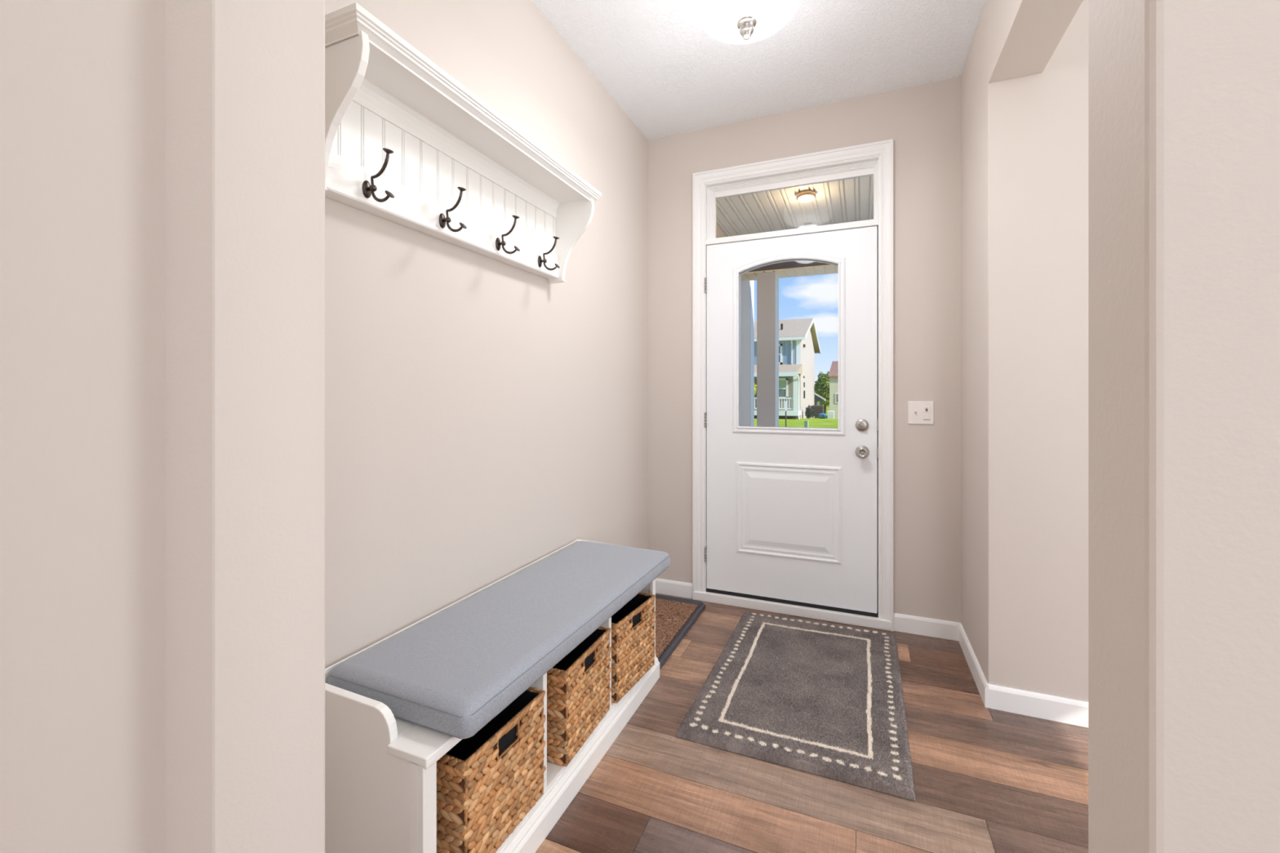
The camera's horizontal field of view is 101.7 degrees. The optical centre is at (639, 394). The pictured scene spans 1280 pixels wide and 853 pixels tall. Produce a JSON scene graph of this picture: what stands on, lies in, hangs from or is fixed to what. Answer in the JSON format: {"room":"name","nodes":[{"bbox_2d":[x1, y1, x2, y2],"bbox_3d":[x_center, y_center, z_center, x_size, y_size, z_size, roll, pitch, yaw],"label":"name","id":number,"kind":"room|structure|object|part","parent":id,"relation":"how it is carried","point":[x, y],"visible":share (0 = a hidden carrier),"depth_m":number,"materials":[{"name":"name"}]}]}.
{"room":"entryway","nodes":[
{"label":"entryway","id":0,"kind":"room"},
{"bbox_2d":[0,0,165,852],"bbox_3d":[-1.249,-0.167,-0.983,0.163,2.760,3.418,0,0,23],"label":"wall","id":1,"kind":"structure","parent":0,"point":[82,82],"depth_m":0.50,"materials":[{"name":"beige paint"}]},
{"bbox_2d":[165,0,324,852],"bbox_3d":[-0.750,-0.167,0.726,0.746,2.760,0.120,0,0,23],"label":"wall","id":2,"kind":"structure","parent":0,"point":[245,79],"depth_m":0.56,"materials":[{"name":"beige paint"}]},
{"bbox_2d":[324,0,648,668],"bbox_3d":[-0.482,-0.167,2.113,0.160,2.760,2.642,0,0,23],"label":"wall","id":3,"kind":"structure","parent":0,"point":[486,417],"depth_m":1.77,"materials":[{"name":"beige paint"}]},
{"bbox_2d":[324,2,600,284],"bbox_3d":[-0.475,-0.640,1.638,0.221,0.358,1.112,0,0,23],"label":"coat rack","id":4,"kind":"object","parent":3,"relation":"attached to","point":[408,144],"visible":0.98,"depth_m":1.47,"materials":[{"name":"white paint"}]},
{"bbox_3d":[-0.554,-0.523,1.669,0.050,0.093,1.019,0,0,23],"label":"rail","id":5,"kind":"part","parent":4,"relation":"part of","materials":[{"name":"white paint"}]},
{"bbox_3d":[-0.540,-0.752,1.663,0.032,0.059,1.019,0,0,23],"label":"rail","id":6,"kind":"part","parent":4,"relation":"part of","materials":[{"name":"white paint"}]},
{"bbox_2d":[715,222,750,426],"bbox_3d":[0.551,0.058,4.521,0.300,2.970,2.600,0,0,23],"label":"wall","id":7,"kind":"structure","parent":0,"point":[745,286],"depth_m":5.45,"materials":[{"name":"beige"}]},
{"bbox_2d":[750,280,754,426],"bbox_3d":[1.197,0.058,5.774,0.095,2.970,0.210,0,0,23],"label":"trim","id":8,"kind":"structure","parent":7,"relation":"attached to","point":[752,282],"depth_m":5.75,"materials":[{"name":"white"}]},
{"bbox_2d":[531,0,985,140],"bbox_3d":[0.967,-1.597,-0.473,4.850,0.100,6.280,0,0,23],"label":"ceiling","id":9,"kind":"structure","parent":0,"point":[655,59],"depth_m":2.38,"materials":[{"name":"white paint"}]},
{"bbox_2d":[694,0,799,44],"bbox_3d":[0.375,-1.400,1.833,0.362,0.294,0.362,0,0,23],"label":"ceiling light","id":10,"kind":"object","parent":9,"relation":"attached to","point":[727,21],"visible":1,"depth_m":1.82,"materials":[{"name":"white glass"}]},
{"bbox_2d":[715,175,873,236],"bbox_3d":[2.004,-1.441,3.496,3.474,0.032,1.840,0,0,23],"label":"ceiling","id":11,"kind":"structure","parent":0,"point":[849,200],"depth_m":3.99,"materials":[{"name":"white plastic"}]},
{"bbox_2d":[796,190,815,202],"bbox_3d":[1.177,-1.405,3.693,0.132,0.045,0.132,0,0,23],"label":"porch light","id":12,"kind":"object","parent":11,"relation":"attached to","point":[805,196],"visible":1,"depth_m":3.65,"materials":[{"name":"white glass"}]},
{"bbox_2d":[648,76,960,622],"bbox_3d":[0.826,-0.167,2.918,1.952,2.760,0.140,0,0,23],"label":"wall","id":13,"kind":"structure","parent":0,"point":[922,122],"depth_m":2.64,"materials":[{"name":"beige paint"}]},
{"bbox_2d":[655,577,692,599],"bbox_3d":[0.179,1.150,3.109,0.284,0.086,0.012,0,0,23],"label":"baseboard","id":14,"kind":"structure","parent":13,"relation":"attached to","point":[677,588],"depth_m":3.09,"materials":[{"name":"white paint"}]},
{"bbox_2d":[704,226,878,613],"bbox_3d":[0.800,0.128,2.852,0.918,1.992,0.114,0,0,23],"label":"door","id":15,"kind":"structure","parent":13,"relation":"in","point":[792,511],"depth_m":2.82,"materials":[{"name":"white paint"}]},
{"bbox_3d":[0.812,-0.282,2.875,0.596,0.990,0.064,0,0,23],"label":"glass frame","id":16,"kind":"part","parent":15,"relation":"part of","materials":[{"name":"clear glass"}]},
{"bbox_3d":[0.804,0.637,2.852,0.577,0.533,0.007,0,0,23],"label":"raised panel","id":17,"kind":"part","parent":15,"relation":"part of","materials":[{"name":"white paint"}]},
{"bbox_2d":[706,588,878,617],"bbox_3d":[0.834,1.161,2.928,0.912,0.064,0.157,0,0,23],"label":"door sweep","id":18,"kind":"structure","parent":15,"relation":"attached to","point":[716,591],"depth_m":2.84,"materials":[{"name":"black rubber"}]},
{"bbox_3d":[1.143,0.296,2.680,0.068,0.068,0.061,0,0,23],"label":"knob","id":19,"kind":"part","parent":15,"relation":"part of","materials":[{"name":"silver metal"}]},
{"bbox_2d":[692,591,892,631],"bbox_3d":[0.797,1.169,2.853,1.050,0.048,0.044,0,0,23],"label":"trim","id":20,"kind":"structure","parent":13,"relation":"attached to","point":[745,602],"depth_m":2.81,"materials":[{"name":"white paint"}]},
{"bbox_2d":[692,138,893,631],"bbox_3d":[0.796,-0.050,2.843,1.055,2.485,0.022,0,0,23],"label":"trim","id":21,"kind":"structure","parent":13,"relation":"attached to","point":[884,148],"depth_m":2.77,"materials":[{"name":"white paint"}]},
{"bbox_2d":[706,160,878,239],"bbox_3d":[0.826,-1.062,2.909,0.912,0.311,0.058,0,0,23],"label":"window","id":22,"kind":"structure","parent":13,"relation":"in","point":[868,168],"depth_m":2.90,"materials":[{"name":"white paint"}]},
{"bbox_2d":[907,401,933,424],"bbox_3d":[1.397,0.089,2.591,0.115,0.115,0.019,0,0,23],"label":"light switch","id":23,"kind":"object","parent":13,"relation":"attached to","point":[918,412],"visible":1,"depth_m":2.59,"materials":[{"name":"white plastic"}]},
{"bbox_2d":[893,613,960,640],"bbox_3d":[1.420,1.150,2.586,0.299,0.086,0.012,0,0,23],"label":"baseboard","id":24,"kind":"structure","parent":13,"relation":"attached to","point":[945,629],"depth_m":2.58,"materials":[{"name":"white paint"}]},
{"bbox_2d":[535,593,1088,852],"bbox_3d":[0.959,1.203,-0.494,4.850,0.020,6.324,0,0,23],"label":"floor","id":25,"kind":"structure","parent":0,"point":[986,780],"depth_m":1.59,"materials":[{"name":"brown wood"}]},
{"bbox_2d":[324,539,659,852],"bbox_3d":[-0.347,0.921,1.690,0.395,0.543,1.286,0,0,23],"label":"storage bench","id":26,"kind":"object","parent":25,"relation":"on","point":[380,766],"visible":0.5,"depth_m":1.12,"materials":[{"name":"white paint"}]},
{"bbox_3d":[-0.604,0.920,1.123,0.362,0.541,0.020,0,0,23],"label":"panel","id":27,"kind":"part","parent":26,"relation":"part of","materials":[{"name":"white paint"}]},
{"bbox_3d":[-0.441,0.937,1.058,0.038,0.392,0.036,0,0,23],"label":"corner post","id":28,"kind":"part","parent":26,"relation":"part of","materials":[{"name":"white paint"}]},
{"bbox_3d":[-0.187,0.742,1.623,0.023,0.016,1.272,0,0,23],"label":"seat moulding","id":29,"kind":"part","parent":26,"relation":"part of","materials":[{"name":"white paint"}]},
{"bbox_3d":[-0.526,0.877,1.766,0.005,0.451,1.226,0,0,23],"label":"panel","id":30,"kind":"part","parent":26,"relation":"part of","materials":[{"name":"white paint"}]},
{"bbox_2d":[436,687,546,852],"bbox_3d":[-0.484,0.949,1.355,0.364,0.291,0.317,0,0,24],"label":"wicker basket","id":31,"kind":"object","parent":26,"relation":"on","point":[490,780],"visible":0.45,"depth_m":1.25,"materials":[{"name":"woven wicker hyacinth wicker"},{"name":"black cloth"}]},
{"bbox_3d":[-0.484,0.951,1.355,0.355,0.276,0.306,0,0,24],"label":"edge cord","id":32,"kind":"part","parent":31,"relation":"part of","materials":[{"name":"wicker"}]},
{"bbox_2d":[328,540,670,738],"bbox_3d":[-0.308,0.679,1.696,0.434,0.075,1.202,0,0,24],"label":"bench cushion","id":33,"kind":"object","parent":26,"relation":"on","point":[454,671],"visible":0.98,"depth_m":1.37,"materials":[{"name":"grey fabric"}]},
{"bbox_2d":[546,626,611,766],"bbox_3d":[-0.323,0.949,1.728,0.364,0.291,0.317,0,0,21],"label":"wicker basket","id":34,"kind":"object","parent":26,"relation":"on","point":[579,689],"visible":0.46,"depth_m":1.60,"materials":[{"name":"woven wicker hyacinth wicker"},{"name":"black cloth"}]},
{"bbox_3d":[-0.119,0.920,2.271,0.362,0.541,0.020,0,0,23],"label":"panel","id":35,"kind":"part","parent":26,"relation":"part of","materials":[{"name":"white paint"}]},
{"bbox_2d":[611,591,656,703],"bbox_3d":[-0.167,0.949,2.053,0.364,0.291,0.317,0,0,28],"label":"wicker basket","id":36,"kind":"object","parent":26,"relation":"on","point":[633,633],"visible":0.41,"depth_m":1.96,"materials":[{"name":"brown wicker"}]},
{"bbox_3d":[0.043,0.937,2.202,0.038,0.392,0.032,0,0,23],"label":"corner post","id":37,"kind":"part","parent":26,"relation":"part of","materials":[{"name":"white paint"}]},
{"bbox_2d":[655,594,706,669],"bbox_3d":[0.058,1.182,2.664,0.370,0.021,0.782,0,0,23],"label":"tray","id":38,"kind":"object","parent":25,"relation":"on","point":[674,616],"visible":0.34,"depth_m":2.73,"materials":[{"name":"grey rubber"}]},
{"bbox_2d":[675,610,915,801],"bbox_3d":[0.689,1.176,2.185,0.769,0.032,1.146,0,0,23],"label":"rug","id":39,"kind":"object","parent":25,"relation":"on","point":[824,700],"visible":1,"depth_m":1.98,"materials":[{"name":"fabric"}]},
{"bbox_2d":[960,0,1088,702],"bbox_3d":[2.850,-0.167,1.672,3.048,2.760,0.582,0,0,23],"label":"wall","id":40,"kind":"structure","parent":0,"point":[1024,139],"depth_m":1.95,"materials":[{"name":"beige paint"}]},
{"bbox_2d":[958,623,988,707],"bbox_3d":[1.436,1.150,2.256,0.012,0.086,0.582,0,0,23],"label":"baseboard","id":41,"kind":"structure","parent":40,"relation":"attached to","point":[980,679],"depth_m":2.18,"materials":[{"name":"white paint"}]},
{"bbox_2d":[988,684,1088,727],"bbox_3d":[2.689,1.150,1.418,2.948,0.086,0.012,0,0,23],"label":"baseboard","id":42,"kind":"structure","parent":40,"relation":"attached to","point":[1060,709],"depth_m":1.93,"materials":[{"name":"white paint"}]},
{"bbox_2d":[988,0,1083,83],"bbox_3d":[1.046,-1.370,1.094,0.172,0.354,1.886,0,0,23],"label":"wall header","id":43,"kind":"structure","parent":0,"point":[1024,35],"depth_m":1.77,"materials":[{"name":"beige paint"}]},
{"bbox_2d":[1088,0,1279,852],"bbox_3d":[0.521,-0.167,0.243,0.472,2.760,0.091,0,0,23],"label":"wall","id":44,"kind":"structure","parent":0,"point":[1184,95],"depth_m":0.29,"materials":[{"name":"beige paint"}]},
{"bbox_3d":[2.081,1.388,3.670,3.420,0.330,2.220,0,0,23],"label":"floor","id":45,"kind":"structure","parent":0,"visible":0},
{"bbox_2d":[756,271,778,426],"bbox_3d":[1.211,0.043,4.931,0.193,2.360,0.252,0,0,23],"label":"porch column","id":46,"kind":"structure","parent":45,"relation":"on","point":[767,283],"depth_m":4.83,"materials":[{"name":"white"}]},
{"bbox_2d":[749,261,829,271],"bbox_3d":[2.382,-1.290,4.422,3.450,0.275,0.200,0,0,23],"label":"beam","id":47,"kind":"structure","parent":46,"relation":"on","point":[790,264],"depth_m":4.75,"materials":[{"name":"grey"}]},
{"bbox_2d":[741,264,838,281],"bbox_3d":[2.433,-1.144,4.454,3.520,0.015,0.310,0,0,23],"label":"soffit","id":48,"kind":"structure","parent":47,"relation":"attached to","point":[828,268],"depth_m":4.83,"materials":[{"name":"beige plastic"}]},
{"label":"outside","id":49,"kind":"structure","parent":0,"visible":0},
{"bbox_3d":[-4.002,1.618,16.234,100.000,0.150,16.200,0,0,23],"label":"driveway","id":50,"kind":"object","parent":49,"visible":0},
{"bbox_2d":[785,400,786,426],"bbox_3d":[5.596,0.893,19.998,0.060,1.320,0.042,0,0,23],"label":"marker stake","id":51,"kind":"object","parent":50,"relation":"on","point":[785,401],"visible":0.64,"depth_m":19.98,"materials":[{"name":"white metal"}]},
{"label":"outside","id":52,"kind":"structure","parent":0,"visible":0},
{"bbox_2d":[754,403,838,427],"bbox_3d":[24.639,2.118,109.811,200.000,1.150,178.500,0,0,23],"label":"lawn","id":53,"kind":"structure","parent":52,"point":[815,422],"depth_m":29.40,"materials":[{"name":"green plant"}]},
{"bbox_2d":[754,383,756,395],"bbox_3d":[7.039,0.225,33.502,1.046,2.662,1.053,0,0,23],"label":"flowering shrub","id":54,"kind":"object","parent":53,"relation":"on","point":[755,385],"visible":0.08,"depth_m":33.32,"materials":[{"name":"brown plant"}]},
{"bbox_2d":[754,318,820,419],"bbox_3d":[8.671,-1.942,42.623,10.430,8.270,17.160,0,0,23],"label":"house","id":55,"kind":"structure","parent":53,"relation":"on","point":[798,342],"depth_m":36.02,"materials":[{"name":"beige"}]},
{"bbox_3d":[8.490,0.558,34.504,3.210,0.770,0.080,0,0,23],"label":"railing","id":56,"kind":"part","parent":55,"relation":"part of","materials":[{"name":"white wood"}]},
{"bbox_3d":[9.334,-0.130,36.194,1.570,0.525,0.030,0,0,23],"label":"pane","id":57,"kind":"part","parent":55,"relation":"part of","materials":[{"name":"grey"}]},
{"bbox_3d":[9.334,-0.754,36.194,1.570,0.525,0.030,0,0,23],"label":"pane","id":58,"kind":"part","parent":55,"relation":"part of","materials":[{"name":"green glass"}]},
{"bbox_3d":[10.109,-0.077,33.864,0.270,2.300,0.260,0,0,23],"label":"porch post","id":59,"kind":"part","parent":55,"relation":"part of","materials":[{"name":"white wood"}]},
{"bbox_2d":[804,421,808,427],"bbox_3d":[7.600,1.373,23.819,0.170,0.360,0.120,0,0,23],"label":"utility pedestal","id":60,"kind":"object","parent":53,"relation":"on","point":[806,423],"visible":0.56,"depth_m":23.76,"materials":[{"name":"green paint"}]},
{"bbox_2d":[804,404,814,418],"bbox_3d":[11.854,1.233,36.438,0.695,1.148,0.926,0,0,23],"label":"shrub","id":61,"kind":"object","parent":53,"relation":"on","point":[809,411],"visible":0.98,"depth_m":36.30,"materials":[{"name":"green plant"}]},
{"bbox_2d":[811,405,823,418],"bbox_3d":[13.416,1.303,39.374,0.840,1.020,1.015,0,0,23],"label":"air conditioner","id":62,"kind":"object","parent":53,"relation":"on","point":[817,409],"visible":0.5,"depth_m":38.91,"materials":[{"name":"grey metal"}]},
{"bbox_2d":[814,392,826,405],"bbox_3d":[17.670,0.993,55.496,3.800,3.000,4.800,0,0,23],"label":"outbuilding","id":63,"kind":"structure","parent":53,"relation":"on","point":[818,398],"depth_m":53.17,"materials":[{"name":"white"}]},
{"bbox_2d":[814,371,829,413],"bbox_3d":[22.089,-0.297,62.312,2.577,5.214,2.520,0,0,23],"label":"tree","id":64,"kind":"object","parent":53,"relation":"on","point":[821,385],"visible":0.74,"depth_m":61.71,"materials":[{"name":"green plant"}]},
{"bbox_2d":[818,413,826,418],"bbox_3d":[13.399,1.538,38.304,0.520,0.430,0.520,0,0,23],"label":"tub","id":65,"kind":"object","parent":53,"relation":"on","point":[821,415],"visible":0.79,"depth_m":38.11,"materials":[{"name":"blue plastic"}]},
{"bbox_2d":[827,410,834,418],"bbox_3d":[13.773,1.433,37.596,0.460,0.580,0.315,0,0,23],"label":"utility box","id":66,"kind":"object","parent":53,"relation":"on","point":[830,413],"visible":0.81,"depth_m":37.45,"materials":[{"name":"white metal"}]},
{"bbox_2d":[828,360,838,418],"bbox_3d":[22.827,-0.382,46.780,10.720,5.550,8.450,0,0,23],"label":"house","id":67,"kind":"structure","parent":53,"relation":"on","point":[833,372],"depth_m":45.05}
]}

